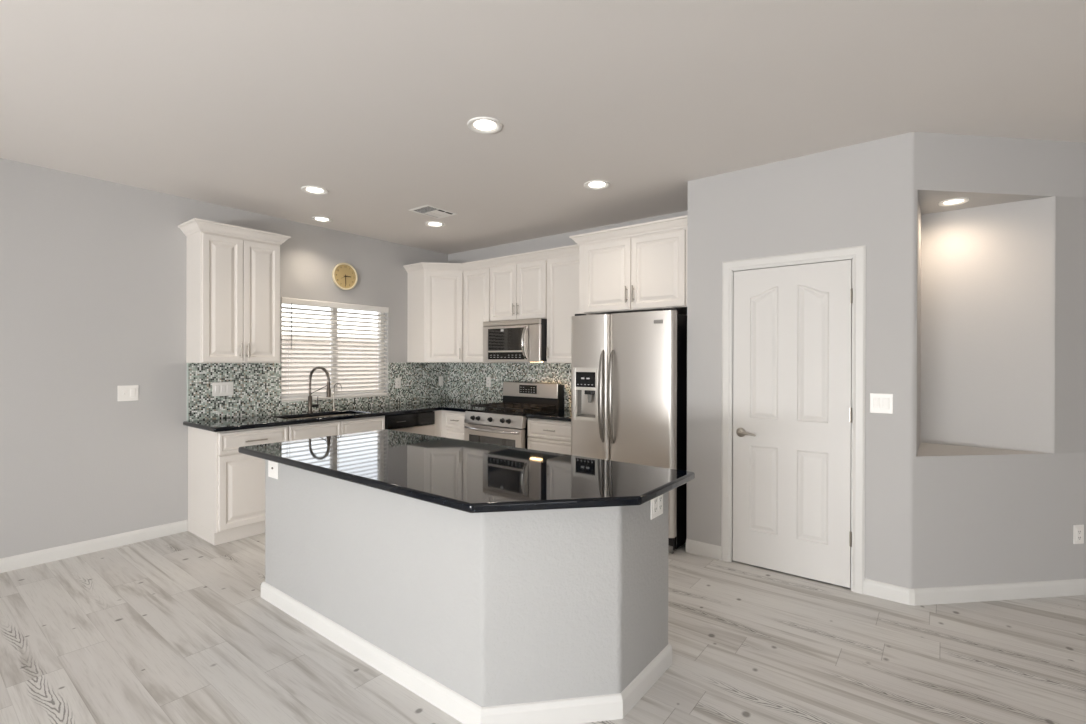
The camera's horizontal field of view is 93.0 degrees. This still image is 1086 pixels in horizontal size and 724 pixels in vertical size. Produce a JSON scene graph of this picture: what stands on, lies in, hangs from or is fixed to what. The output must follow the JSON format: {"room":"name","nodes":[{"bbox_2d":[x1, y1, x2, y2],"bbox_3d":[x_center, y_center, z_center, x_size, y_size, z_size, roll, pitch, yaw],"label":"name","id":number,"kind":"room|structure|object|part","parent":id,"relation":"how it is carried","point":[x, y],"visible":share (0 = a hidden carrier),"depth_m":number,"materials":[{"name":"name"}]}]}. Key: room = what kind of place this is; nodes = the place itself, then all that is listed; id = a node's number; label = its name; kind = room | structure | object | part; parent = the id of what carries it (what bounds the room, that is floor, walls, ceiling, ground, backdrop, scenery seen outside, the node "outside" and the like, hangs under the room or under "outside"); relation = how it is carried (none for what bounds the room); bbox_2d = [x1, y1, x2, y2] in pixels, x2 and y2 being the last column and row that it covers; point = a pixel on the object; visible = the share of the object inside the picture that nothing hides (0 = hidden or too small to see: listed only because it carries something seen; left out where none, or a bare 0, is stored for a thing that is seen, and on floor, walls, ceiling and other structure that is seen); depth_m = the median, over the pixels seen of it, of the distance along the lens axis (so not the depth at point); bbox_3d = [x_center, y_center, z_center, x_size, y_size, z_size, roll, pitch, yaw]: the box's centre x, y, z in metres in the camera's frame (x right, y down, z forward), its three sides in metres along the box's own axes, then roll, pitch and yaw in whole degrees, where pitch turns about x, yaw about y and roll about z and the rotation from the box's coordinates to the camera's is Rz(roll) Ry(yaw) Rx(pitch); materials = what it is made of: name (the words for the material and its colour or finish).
{"room":"kitchen","nodes":[
{"label":"kitchen","id":0,"kind":"room"},
{"bbox_2d":[0,158,447,557],"bbox_3d":[-3.918,0.023,3.044,0.150,2.720,8.999,0,0,38],"label":"wall","id":1,"kind":"structure","parent":0,"point":[93,271],"depth_m":3.80,"materials":[{"name":"paint"}]},
{"bbox_2d":[0,520,187,572],"bbox_3d":[-4.763,1.338,1.831,0.014,0.092,6.045,0,0,38],"label":"baseboard","id":2,"kind":"structure","parent":1,"relation":"attached to","point":[29,559],"depth_m":3.73,"materials":[{"name":"paint"}]},
{"bbox_2d":[118,385,138,400],"bbox_3d":[-3.142,0.236,3.907,0.020,0.118,0.128,0,0,38],"label":"light switch","id":3,"kind":"object","parent":1,"relation":"attached to","point":[125,392],"visible":1,"depth_m":3.91,"materials":[{"name":"white plastic"}]},
{"bbox_2d":[130,388,135,397],"bbox_3d":[-3.126,0.236,3.930,0.008,0.068,0.034,0,0,38],"label":"rocker switch","id":4,"kind":"object","parent":3,"relation":"attached to","point":[132,390],"depth_m":3.93,"materials":[{"name":"white plastic"}]},
{"bbox_2d":[187,363,188,420],"bbox_3d":[-2.906,0.244,4.218,0.010,0.475,0.012,0,0,38],"label":"trim","id":5,"kind":"structure","parent":1,"relation":"attached to","point":[187,363],"depth_m":4.21,"materials":[{"name":"white paint"}]},
{"bbox_2d":[178,218,290,362],"bbox_3d":[-2.581,-0.547,4.340,0.368,1.109,0.732,0,0,38],"label":"upper cabinet","id":6,"kind":"object","parent":1,"relation":"attached to","point":[233,272],"visible":1,"depth_m":4.20,"materials":[{"name":"white wood"}]},
{"bbox_3d":[-2.572,-0.504,4.143,0.020,1.011,0.296,0,0,38],"label":"door","id":7,"kind":"part","parent":6,"relation":"part of","materials":[{"name":"white wood"}]},
{"bbox_3d":[-2.580,-1.064,4.339,0.368,0.076,0.732,0,0,38],"label":"crown","id":8,"kind":"part","parent":6,"relation":"part of","materials":[{"name":"white wood"}]},
{"bbox_3d":[-2.443,-0.092,4.269,0.040,0.125,0.010,0,0,38],"label":"handle","id":9,"kind":"part","parent":6,"relation":"part of","materials":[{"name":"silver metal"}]},
{"bbox_3d":[-2.388,-0.504,4.381,0.020,1.011,0.296,0,0,38],"label":"door","id":10,"kind":"part","parent":6,"relation":"part of","materials":[{"name":"white wood"}]},
{"bbox_2d":[189,363,447,420],"bbox_3d":[-2.046,0.244,5.327,0.008,0.474,2.796,0,0,38],"label":"backsplash","id":11,"kind":"structure","parent":1,"relation":"attached to","point":[256,386],"depth_m":4.71,"materials":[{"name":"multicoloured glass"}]},
{"bbox_2d":[212,382,232,395],"bbox_3d":[-2.740,0.232,4.417,0.012,0.118,0.163,0,0,38],"label":"light switch","id":12,"kind":"object","parent":11,"relation":"attached to","point":[218,388],"visible":1,"depth_m":4.41,"materials":[{"name":"white plastic"}]},
{"bbox_2d":[215,385,218,392],"bbox_3d":[-2.767,0.232,4.379,0.008,0.068,0.034,0,0,38],"label":"rocker switch","id":13,"kind":"object","parent":12,"relation":"attached to","point":[216,386],"depth_m":4.38,"materials":[{"name":"white plastic"}]},
{"bbox_2d":[221,385,224,392],"bbox_3d":[-2.739,0.232,4.416,0.008,0.068,0.034,0,0,38],"label":"rocker switch","id":14,"kind":"object","parent":12,"relation":"attached to","point":[222,386],"depth_m":4.41,"materials":[{"name":"white plastic"}]},
{"bbox_2d":[227,385,230,392],"bbox_3d":[-2.710,0.232,4.452,0.008,0.068,0.034,0,0,38],"label":"rocker switch","id":15,"kind":"object","parent":12,"relation":"attached to","point":[228,386],"depth_m":4.45,"materials":[{"name":"white plastic"}]},
{"bbox_2d":[395,378,400,387],"bbox_3d":[-1.639,0.238,5.836,0.009,0.115,0.070,0,0,38],"label":"wall outlet","id":16,"kind":"object","parent":11,"relation":"attached to","point":[397,380],"visible":1,"depth_m":5.83,"materials":[{"name":"white plastic"}]},
{"bbox_2d":[439,376,442,385],"bbox_3d":[-1.252,0.234,6.332,0.012,0.115,0.070,0,0,38],"label":"wall outlet","id":17,"kind":"object","parent":11,"relation":"attached to","point":[440,377],"visible":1,"depth_m":6.33,"materials":[{"name":"white plastic"}]},
{"bbox_2d":[281,304,383,397],"bbox_3d":[-2.170,-0.118,5.343,0.060,0.987,1.175,0,0,38],"label":"window","id":18,"kind":"structure","parent":1,"relation":"in","point":[331,309],"depth_m":5.33,"materials":[{"name":"white plastic"}]},
{"bbox_2d":[281,297,388,400],"bbox_3d":[-2.104,-0.123,5.293,0.077,0.969,1.169,0,0,38],"label":"window blind","id":19,"kind":"object","parent":18,"relation":"attached to","point":[284,300],"visible":0.83,"depth_m":5.24,"materials":[{"name":"grey plastic"}]},
{"bbox_3d":[-2.115,0.351,5.300,0.052,0.022,1.163,0,0,38],"label":"rail","id":20,"kind":"part","parent":19,"relation":"part of","materials":[{"name":"white plastic"}]},
{"bbox_2d":[281,395,387,401],"bbox_3d":[-2.125,0.370,5.309,0.106,0.012,1.171,0,0,38],"label":"trim","id":21,"kind":"structure","parent":1,"relation":"attached to","point":[369,395],"depth_m":5.23,"materials":[{"name":"paint"}]},
{"bbox_2d":[332,263,357,289],"bbox_3d":[-2.039,-0.882,5.312,0.028,0.280,0.280,0,0,38],"label":"wall clock","id":22,"kind":"object","parent":1,"relation":"attached to","point":[344,275],"visible":1,"depth_m":5.30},
{"bbox_2d":[0,0,1085,253],"bbox_3d":[-0.367,-1.382,0.569,8.787,0.120,9.750,0,0,38],"label":"ceiling","id":23,"kind":"structure","parent":0,"point":[245,105],"depth_m":2.56,"materials":[{"name":"paint"}]},
{"bbox_2d":[301,186,328,194],"bbox_3d":[-1.770,-1.330,4.001,0.196,0.010,0.196,0,0,38],"label":"recessed light","id":24,"kind":"object","parent":23,"relation":"in","point":[315,190],"visible":1,"depth_m":3.99,"materials":[{"name":"white plastic"}]},
{"bbox_2d":[312,216,331,221],"bbox_3d":[-2.068,-1.333,4.823,0.180,0.010,0.180,0,0,38],"label":"recessed light","id":25,"kind":"object","parent":23,"relation":"in","point":[315,218],"visible":1,"depth_m":4.81,"materials":[{"name":"white plastic"}]},
{"bbox_2d":[409,205,456,218],"bbox_3d":[-0.975,-1.332,4.581,0.260,0.006,0.340,0,0,38],"label":"ceiling vent","id":26,"kind":"object","parent":23,"relation":"in","point":[428,210],"visible":1,"depth_m":4.57,"materials":[{"name":"white plastic"}]},
{"bbox_2d":[425,221,444,226],"bbox_3d":[-1.045,-1.331,4.990,0.196,0.010,0.196,0,0,38],"label":"recessed light","id":27,"kind":"object","parent":23,"relation":"in","point":[430,223],"visible":1,"depth_m":4.98,"materials":[{"name":"white plastic"}]},
{"bbox_2d":[467,117,501,133],"bbox_3d":[-0.326,-1.324,2.890,0.196,0.010,0.196,0,0,38],"label":"recessed light","id":28,"kind":"object","parent":23,"relation":"in","point":[484,125],"visible":1,"depth_m":2.88,"materials":[{"name":"white plastic"}]},
{"bbox_2d":[584,180,609,189],"bbox_3d":[0.404,-1.325,3.861,0.196,0.010,0.196,0,0,38],"label":"recessed light","id":29,"kind":"object","parent":23,"relation":"in","point":[594,184],"visible":1,"depth_m":3.85,"materials":[{"name":"white plastic"}]},
{"bbox_2d":[0,531,1085,723],"bbox_3d":[-0.373,1.448,0.576,8.787,0.100,9.750,0,0,38],"label":"floor","id":30,"kind":"structure","parent":0,"point":[178,628],"depth_m":2.44,"materials":[{"name":"grey wood"}]},
{"bbox_2d":[188,425,287,545],"bbox_3d":[-2.493,0.951,4.236,0.640,0.864,0.533,0,0,38],"label":"base cabinet","id":31,"kind":"object","parent":30,"relation":"on","point":[226,486],"visible":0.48,"depth_m":4.00,"materials":[{"name":"white wood"}]},
{"bbox_3d":[-2.275,0.990,4.070,0.020,0.564,0.515,0,0,38],"label":"door","id":32,"kind":"part","parent":31,"relation":"part of","materials":[{"name":"white wood"}]},
{"bbox_3d":[-2.274,0.614,4.069,0.020,0.160,0.515,0,0,38],"label":"drawer","id":33,"kind":"part","parent":31,"relation":"part of","materials":[{"name":"white wood"}]},
{"bbox_3d":[-2.255,0.616,4.051,0.040,0.010,0.160,0,0,38],"label":"handle","id":34,"kind":"part","parent":31,"relation":"part of","materials":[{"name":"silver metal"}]},
{"bbox_2d":[288,416,384,440],"bbox_3d":[-2.040,0.950,4.818,0.638,0.864,0.940,0,0,38],"label":"base cabinet","id":35,"kind":"object","parent":30,"relation":"on","point":[339,427],"visible":0.17,"depth_m":4.59,"materials":[{"name":"white wood"}]},
{"bbox_3d":[-1.966,0.613,4.465,0.020,0.160,0.461,0,0,38],"label":"drawer","id":36,"kind":"part","parent":35,"relation":"part of","materials":[{"name":"white wood"}]},
{"bbox_2d":[183,401,487,431],"bbox_3d":[-1.659,0.500,5.001,1.021,0.035,2.837,0,0,38],"label":"countertop","id":37,"kind":"structure","parent":35,"relation":"on","point":[272,420],"depth_m":4.71,"materials":[{"name":"black stone"}]},
{"bbox_2d":[289,414,348,419],"bbox_3d":[-2.027,0.617,4.742,0.413,0.198,0.808,0,0,38],"label":"sink","id":38,"kind":"object","parent":37,"relation":"in","point":[338,414],"visible":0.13,"depth_m":4.90,"materials":[{"name":"silver metal"}]},
{"bbox_2d":[307,366,330,412],"bbox_3d":[-2.116,0.260,4.868,0.284,0.444,0.105,0,0,38],"label":"kitchen faucet","id":39,"kind":"object","parent":37,"relation":"on","point":[328,391],"visible":1,"depth_m":4.90,"materials":[{"name":"silver metal"}]},
{"bbox_2d":[332,383,341,410],"bbox_3d":[-2.037,0.344,5.101,0.110,0.275,0.066,0,0,38],"label":"filter faucet","id":40,"kind":"object","parent":37,"relation":"on","point":[334,405],"visible":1,"depth_m":5.11,"materials":[{"name":"silver metal"}]},
{"bbox_3d":[-2.029,0.319,5.098,0.100,0.225,0.010,0,0,18],"label":"spout","id":41,"kind":"part","parent":40,"relation":"part of","materials":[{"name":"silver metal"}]},
{"bbox_3d":[-1.681,0.613,4.831,0.020,0.160,0.455,0,0,38],"label":"drawer","id":42,"kind":"part","parent":35,"relation":"part of","materials":[{"name":"white wood"}]},
{"bbox_2d":[385,411,434,435],"bbox_3d":[-1.569,0.950,5.436,0.596,0.863,0.602,0,0,38],"label":"dishwasher","id":43,"kind":"object","parent":30,"relation":"on","point":[423,423],"visible":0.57,"depth_m":5.27,"materials":[{"name":"silver metal"}]},
{"bbox_3d":[-1.350,0.970,5.267,0.032,0.606,0.596,0,0,38],"label":"door","id":44,"kind":"part","parent":43,"relation":"part of","materials":[{"name":"silver metal"}]},
{"bbox_2d":[434,410,465,439],"bbox_3d":[-0.785,0.951,5.665,0.453,0.864,0.710,0,0,38],"label":"base cabinet","id":45,"kind":"object","parent":30,"relation":"on","point":[448,424],"visible":0.21,"depth_m":5.49,"materials":[{"name":"white wood"}]},
{"bbox_3d":[-1.136,0.950,5.567,0.019,0.864,0.124,0,0,38],"label":"filler panel","id":46,"kind":"part","parent":45,"relation":"part of","materials":[{"name":"white wood"}]},
{"bbox_3d":[-0.910,0.839,5.431,0.352,0.264,0.020,0,0,38],"label":"drawer","id":47,"kind":"part","parent":45,"relation":"part of","materials":[{"name":"white wood"}]},
{"bbox_3d":[-0.909,0.613,5.431,0.352,0.160,0.020,0,0,38],"label":"drawer","id":48,"kind":"part","parent":45,"relation":"part of","materials":[{"name":"white wood"}]},
{"bbox_2d":[261,460,671,723],"bbox_3d":[-0.528,0.959,2.720,2.193,0.864,0.887,0,0,38],"label":"kitchen island","id":49,"kind":"object","parent":30,"relation":"on","point":[553,616],"visible":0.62,"depth_m":2.07,"materials":[{"name":"paint"}]},
{"bbox_2d":[268,460,277,478],"bbox_3d":[-1.555,0.610,2.965,0.118,0.115,0.012,0,0,38],"label":"wall jack","id":50,"kind":"object","parent":49,"relation":"attached to","point":[272,466],"visible":0.75,"depth_m":2.96,"materials":[{"name":"white plastic"}]},
{"bbox_2d":[238,429,694,512],"bbox_3d":[-0.532,0.509,2.643,2.320,0.035,0.996,0,0,38],"label":"island countertop","id":51,"kind":"structure","parent":49,"relation":"on","point":[462,475],"depth_m":2.32,"materials":[{"name":"black stone"}]},
{"bbox_3d":[-0.535,1.345,2.713,2.193,0.092,0.869,0,0,38],"label":"baseboard","id":52,"kind":"part","parent":49,"relation":"part of","materials":[{"name":"paint"}]},
{"bbox_2d":[651,494,662,519],"bbox_3d":[0.504,0.625,2.275,0.009,0.115,0.118,0,0,38],"label":"wall outlet","id":53,"kind":"object","parent":49,"relation":"attached to","point":[656,503],"visible":0.76,"depth_m":2.27,"materials":[{"name":"white plastic"}]},
{"bbox_2d":[653,497,656,513],"bbox_3d":[0.490,0.625,2.254,0.004,0.068,0.034,0,0,38],"label":"receptacle","id":54,"kind":"object","parent":53,"relation":"attached to","point":[655,499],"depth_m":2.25,"materials":[{"name":"white plastic"}]},
{"bbox_2d":[658,495,661,510],"bbox_3d":[0.521,0.625,2.293,0.004,0.068,0.034,0,0,38],"label":"receptacle","id":55,"kind":"object","parent":53,"relation":"attached to","point":[659,497],"depth_m":2.29,"materials":[{"name":"white plastic"}]},
{"bbox_2d":[464,381,563,448],"bbox_3d":[-0.314,0.801,5.266,0.770,1.168,0.744,0,0,38],"label":"gas range","id":56,"kind":"object","parent":30,"relation":"on","point":[505,423],"visible":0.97,"depth_m":5.16,"materials":[{"name":"silver metal"}]},
{"bbox_3d":[-0.520,0.663,5.000,0.720,0.027,0.071,0,0,38],"label":"handle","id":57,"kind":"part","parent":56,"relation":"part of","materials":[{"name":"silver metal"}]},
{"bbox_3d":[-0.486,0.920,5.044,0.762,0.580,0.058,0,0,38],"label":"oven door","id":58,"kind":"part","parent":56,"relation":"part of","materials":[{"name":"silver metal"}]},
{"bbox_3d":[-0.479,0.562,5.052,0.770,0.117,0.079,0,0,38],"label":"control panel","id":59,"kind":"part","parent":56,"relation":"part of","materials":[{"name":"silver metal"}]},
{"bbox_2d":[466,407,562,415],"bbox_3d":[-0.286,0.494,5.299,0.770,0.022,0.658,0,0,38],"label":"cooktop","id":60,"kind":"object","parent":56,"relation":"in","point":[484,411],"depth_m":5.12,"materials":[{"name":"black glass"}]},
{"bbox_3d":[-0.155,0.290,5.486,0.237,0.090,0.024,0,0,38],"label":"display panel","id":61,"kind":"part","parent":56,"relation":"part of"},
{"bbox_2d":[528,418,570,454],"bbox_3d":[0.269,0.956,4.877,0.613,0.864,0.662,0,0,38],"label":"base cabinet","id":62,"kind":"object","parent":30,"relation":"on","point":[554,436],"visible":0.22,"depth_m":4.67,"materials":[{"name":"white wood"}]},
{"bbox_2d":[526,409,570,421],"bbox_3d":[0.279,0.505,4.880,0.621,0.035,0.649,0,0,38],"label":"countertop","id":63,"kind":"structure","parent":62,"relation":"on","point":[565,414],"depth_m":4.75,"materials":[{"name":"black stone"}]},
{"bbox_3d":[0.094,0.844,4.651,0.597,0.264,0.020,0,0,38],"label":"drawer","id":64,"kind":"part","parent":62,"relation":"part of","materials":[{"name":"white wood"}]},
{"bbox_3d":[0.095,0.618,4.651,0.597,0.160,0.020,0,0,38],"label":"drawer","id":65,"kind":"part","parent":62,"relation":"part of","materials":[{"name":"white wood"}]},
{"bbox_2d":[571,308,686,553],"bbox_3d":[0.803,0.498,4.263,0.904,1.784,0.872,0,0,38],"label":"refrigerator","id":66,"kind":"object","parent":30,"relation":"on","point":[629,370],"visible":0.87,"depth_m":3.88,"materials":[{"name":"silver metal"}]},
{"bbox_3d":[0.347,0.259,4.148,0.240,0.425,0.030,0,0,38],"label":"dispenser frame","id":67,"kind":"part","parent":66,"relation":"part of","materials":[{"name":"silver metal"}]},
{"bbox_3d":[0.379,0.245,4.170,0.070,0.034,0.060,0,0,38],"label":"dispenser spout","id":68,"kind":"part","parent":66,"relation":"part of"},
{"bbox_3d":[0.379,0.445,4.155,0.366,1.640,0.075,0,0,38],"label":"freezer door","id":69,"kind":"part","parent":66,"relation":"part of","materials":[{"name":"silver metal"}]},
{"bbox_3d":[0.459,0.268,4.024,0.044,0.725,0.072,0,0,38],"label":"handle","id":70,"kind":"part","parent":66,"relation":"part of","materials":[{"name":"metal"}]},
{"bbox_3d":[0.527,0.268,3.971,0.044,0.725,0.072,0,0,38],"label":"handle","id":71,"kind":"part","parent":66,"relation":"part of","materials":[{"name":"metal"}]},
{"bbox_3d":[0.738,0.446,3.876,0.532,1.640,0.075,0,0,38],"label":"fridge door","id":72,"kind":"part","parent":66,"relation":"part of","materials":[{"name":"silver metal"}]},
{"bbox_2d":[448,210,687,409],"bbox_3d":[0.173,0.026,5.468,3.637,2.720,0.150,0,0,38],"label":"wall","id":73,"kind":"structure","parent":0,"point":[559,240],"depth_m":5.59,"materials":[{"name":"paint"}]},
{"bbox_2d":[407,270,463,362],"bbox_3d":[-1.132,-0.512,5.999,0.621,1.037,0.612,0,0,38],"label":"upper cabinet","id":74,"kind":"object","parent":73,"relation":"attached to","point":[435,297],"visible":0.89,"depth_m":5.78,"materials":[{"name":"white wood"}]},
{"bbox_3d":[-1.104,-0.505,5.781,0.400,1.011,0.020,0,0,-7],"label":"door","id":75,"kind":"part","parent":74,"relation":"part of","materials":[{"name":"white wood"}]},
{"bbox_2d":[403,244,578,272],"bbox_3d":[-0.500,-1.062,5.407,2.400,0.076,0.318,0,0,29],"label":"crown molding","id":76,"kind":"structure","parent":74,"relation":"attached to","point":[571,249],"depth_m":5.45,"materials":[{"name":"white wood"}]},
{"bbox_2d":[463,267,508,362],"bbox_3d":[-0.653,-0.511,5.788,0.412,1.037,0.358,0,0,38],"label":"upper cabinet","id":77,"kind":"object","parent":73,"relation":"attached to","point":[476,301],"visible":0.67,"depth_m":5.68,"materials":[{"name":"white wood"}]},
{"bbox_3d":[-0.733,-0.504,5.682,0.399,1.011,0.020,0,0,38],"label":"door","id":78,"kind":"part","parent":77,"relation":"part of","materials":[{"name":"white wood"}]},
{"bbox_2d":[447,363,570,408],"bbox_3d":[-0.208,0.247,5.665,2.479,0.474,0.008,0,0,38],"label":"backsplash","id":79,"kind":"structure","parent":73,"relation":"attached to","point":[466,381],"depth_m":5.92,"materials":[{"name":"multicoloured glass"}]},
{"bbox_2d":[486,377,490,386],"bbox_3d":[-0.634,0.232,5.985,0.070,0.115,0.009,0,0,38],"label":"wall outlet","id":80,"kind":"object","parent":79,"relation":"attached to","point":[488,379],"visible":1,"depth_m":5.98,"materials":[{"name":"white plastic"}]},
{"bbox_2d":[490,259,546,320],"bbox_3d":[-0.186,-0.729,5.425,0.768,0.597,0.358,0,0,38],"label":"upper cabinet","id":81,"kind":"object","parent":73,"relation":"attached to","point":[518,291],"visible":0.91,"depth_m":5.29,"materials":[{"name":"white wood"}]},
{"bbox_3d":[-0.417,-0.722,5.436,0.376,0.571,0.020,0,0,38],"label":"door","id":82,"kind":"part","parent":81,"relation":"part of","materials":[{"name":"white wood"}]},
{"bbox_2d":[483,318,546,361],"bbox_3d":[-0.230,-0.211,5.370,0.765,0.427,0.495,0,0,38],"label":"microwave","id":83,"kind":"object","parent":81,"relation":"attached to","point":[524,340],"visible":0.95,"depth_m":5.20,"materials":[{"name":"silver metal"}]},
{"bbox_3d":[-0.381,-0.185,5.290,0.625,0.370,0.028,0,0,38],"label":"door","id":84,"kind":"part","parent":83,"relation":"part of","materials":[{"name":"silver metal"}]},
{"bbox_3d":[-0.374,-0.063,5.283,0.505,0.074,0.016,0,0,38],"label":"control panel","id":85,"kind":"part","parent":83,"relation":"part of","materials":[{"name":"black plastic"}]},
{"bbox_3d":[-0.326,-0.398,5.245,0.765,0.053,0.032,0,0,38],"label":"vent rail","id":86,"kind":"part","parent":83,"relation":"part of","materials":[{"name":"silver metal"}]},
{"bbox_3d":[-0.183,-0.192,5.076,0.036,0.333,0.088,0,0,38],"label":"handle","id":87,"kind":"part","parent":83,"relation":"part of","materials":[{"name":"silver metal"}]},
{"bbox_3d":[-0.077,-0.184,5.055,0.137,0.370,0.028,0,0,38],"label":"panel","id":88,"kind":"part","parent":83,"relation":"part of","materials":[{"name":"silver metal"}]},
{"bbox_3d":[-0.117,-0.721,5.203,0.376,0.571,0.020,0,0,38],"label":"door","id":89,"kind":"part","parent":81,"relation":"part of","materials":[{"name":"white wood"}]},
{"bbox_2d":[546,254,578,362],"bbox_3d":[0.346,-0.506,5.012,0.577,1.037,0.358,0,0,38],"label":"upper cabinet","id":90,"kind":"object","parent":73,"relation":"attached to","point":[562,271],"visible":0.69,"depth_m":4.96,"materials":[{"name":"white wood"}]},
{"bbox_2d":[569,215,686,314],"bbox_3d":[0.859,-0.757,4.418,1.079,0.674,0.666,0,0,38],"label":"upper cabinet","id":91,"kind":"object","parent":73,"relation":"attached to","point":[642,267],"visible":0.81,"depth_m":4.15,"materials":[{"name":"white wood"}]},
{"bbox_3d":[0.536,-0.714,4.318,0.448,0.576,0.020,0,0,38],"label":"door","id":92,"kind":"part","parent":91,"relation":"part of","materials":[{"name":"white wood"}]},
{"bbox_3d":[0.804,-1.056,4.346,1.079,0.076,0.486,0,0,38],"label":"crown","id":93,"kind":"part","parent":91,"relation":"part of","materials":[{"name":"white wood"}]},
{"bbox_3d":[0.723,-0.547,4.141,0.010,0.135,0.040,0,0,38],"label":"handle","id":94,"kind":"part","parent":91,"relation":"part of","materials":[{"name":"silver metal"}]},
{"bbox_3d":[0.896,-0.713,4.038,0.455,0.576,0.020,0,0,38],"label":"door","id":95,"kind":"part","parent":91,"relation":"part of","materials":[{"name":"white wood"}]},
{"bbox_2d":[686,137,888,582],"bbox_3d":[1.807,0.034,3.752,1.230,2.720,0.855,0,0,38],"label":"wall","id":96,"kind":"structure","parent":0,"point":[834,198],"depth_m":3.38,"materials":[{"name":"paint"}]},
{"bbox_2d":[686,539,721,559],"bbox_3d":[1.155,1.347,3.709,0.262,0.092,0.014,0,0,38],"label":"baseboard","id":97,"kind":"structure","parent":96,"relation":"attached to","point":[692,546],"depth_m":3.70,"materials":[{"name":"paint"}]},
{"bbox_2d":[733,260,852,587],"bbox_3d":[1.600,0.378,3.360,0.724,2.010,0.091,0,0,38],"label":"door","id":98,"kind":"structure","parent":96,"relation":"in","point":[792,325],"depth_m":3.35,"materials":[{"name":"paint"}]},
{"bbox_3d":[1.379,0.485,3.509,0.141,0.064,0.056,0,0,38],"label":"handle","id":99,"kind":"part","parent":98,"relation":"part of","materials":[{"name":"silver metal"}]},
{"bbox_2d":[721,245,865,593],"bbox_3d":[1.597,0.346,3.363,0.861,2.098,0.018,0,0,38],"label":"trim","id":100,"kind":"structure","parent":96,"relation":"attached to","point":[858,253],"depth_m":3.13,"materials":[{"name":"paint"}]},
{"bbox_2d":[870,393,892,413],"bbox_3d":[2.003,0.245,3.051,0.115,0.118,0.012,0,0,38],"label":"light switch","id":101,"kind":"object","parent":96,"relation":"attached to","point":[879,402],"visible":1,"depth_m":3.05,"materials":[{"name":"white plastic"}]},
{"bbox_2d":[873,397,879,408],"bbox_3d":[1.983,0.245,3.064,0.034,0.068,0.008,0,0,38],"label":"rocker switch","id":102,"kind":"object","parent":101,"relation":"attached to","point":[876,400],"depth_m":3.06,"materials":[{"name":"white plastic"}]},
{"bbox_2d":[883,398,889,409],"bbox_3d":[2.020,0.245,3.036,0.034,0.068,0.008,0,0,38],"label":"rocker switch","id":103,"kind":"object","parent":101,"relation":"attached to","point":[886,401],"depth_m":3.03,"materials":[{"name":"white plastic"}]},
{"bbox_2d":[887,132,1085,588],"bbox_3d":[2.968,0.038,3.167,1.320,2.720,1.356,0,0,38],"label":"wall","id":104,"kind":"structure","parent":0,"point":[986,427],"depth_m":3.09,"materials":[{"name":"paint"}]},
{"bbox_2d":[938,198,968,205],"bbox_3d":[2.533,-0.986,3.181,0.150,0.010,0.150,0,0,38],"label":"recessed light","id":105,"kind":"object","parent":104,"relation":"attached to","point":[955,201],"visible":1,"depth_m":3.17,"materials":[{"name":"white plastic"}]},
{"bbox_2d":[863,578,1085,605],"bbox_3d":[1.371,1.359,-0.845,3.989,0.092,9.346,0,0,38],"label":"baseboard","id":106,"kind":"structure","parent":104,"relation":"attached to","point":[1070,587],"depth_m":3.02,"materials":[{"name":"paint"}]},
{"bbox_2d":[1073,525,1083,543],"bbox_3d":[3.224,1.037,3.101,0.070,0.115,0.009,0,0,-7],"label":"wall outlet","id":107,"kind":"object","parent":104,"relation":"attached to","point":[1078,530],"visible":1,"depth_m":3.10,"materials":[{"name":"white plastic"}]},
{"bbox_2d":[1077,529,1081,539],"bbox_3d":[3.224,1.037,3.099,0.034,0.068,0.004,0,0,-7],"label":"receptacle","id":108,"kind":"object","parent":107,"relation":"attached to","point":[1079,531],"depth_m":3.10,"materials":[{"name":"white plastic"}]},
{"label":"outside","id":109,"kind":"structure","parent":0,"visible":0},
{"bbox_3d":[-10.678,1.423,8.299,16.963,0.100,36.000,0,0,38],"label":"ground","id":110,"kind":"structure","parent":109,"visible":0},
{"bbox_2d":[282,336,377,393],"bbox_3d":[-4.425,0.465,9.138,0.300,1.840,15.000,0,0,38],"label":"fence","id":111,"kind":"object","parent":110,"relation":"on","point":[283,337],"visible":0.11,"depth_m":9.50,"materials":[{"name":"paint"}]}
]}

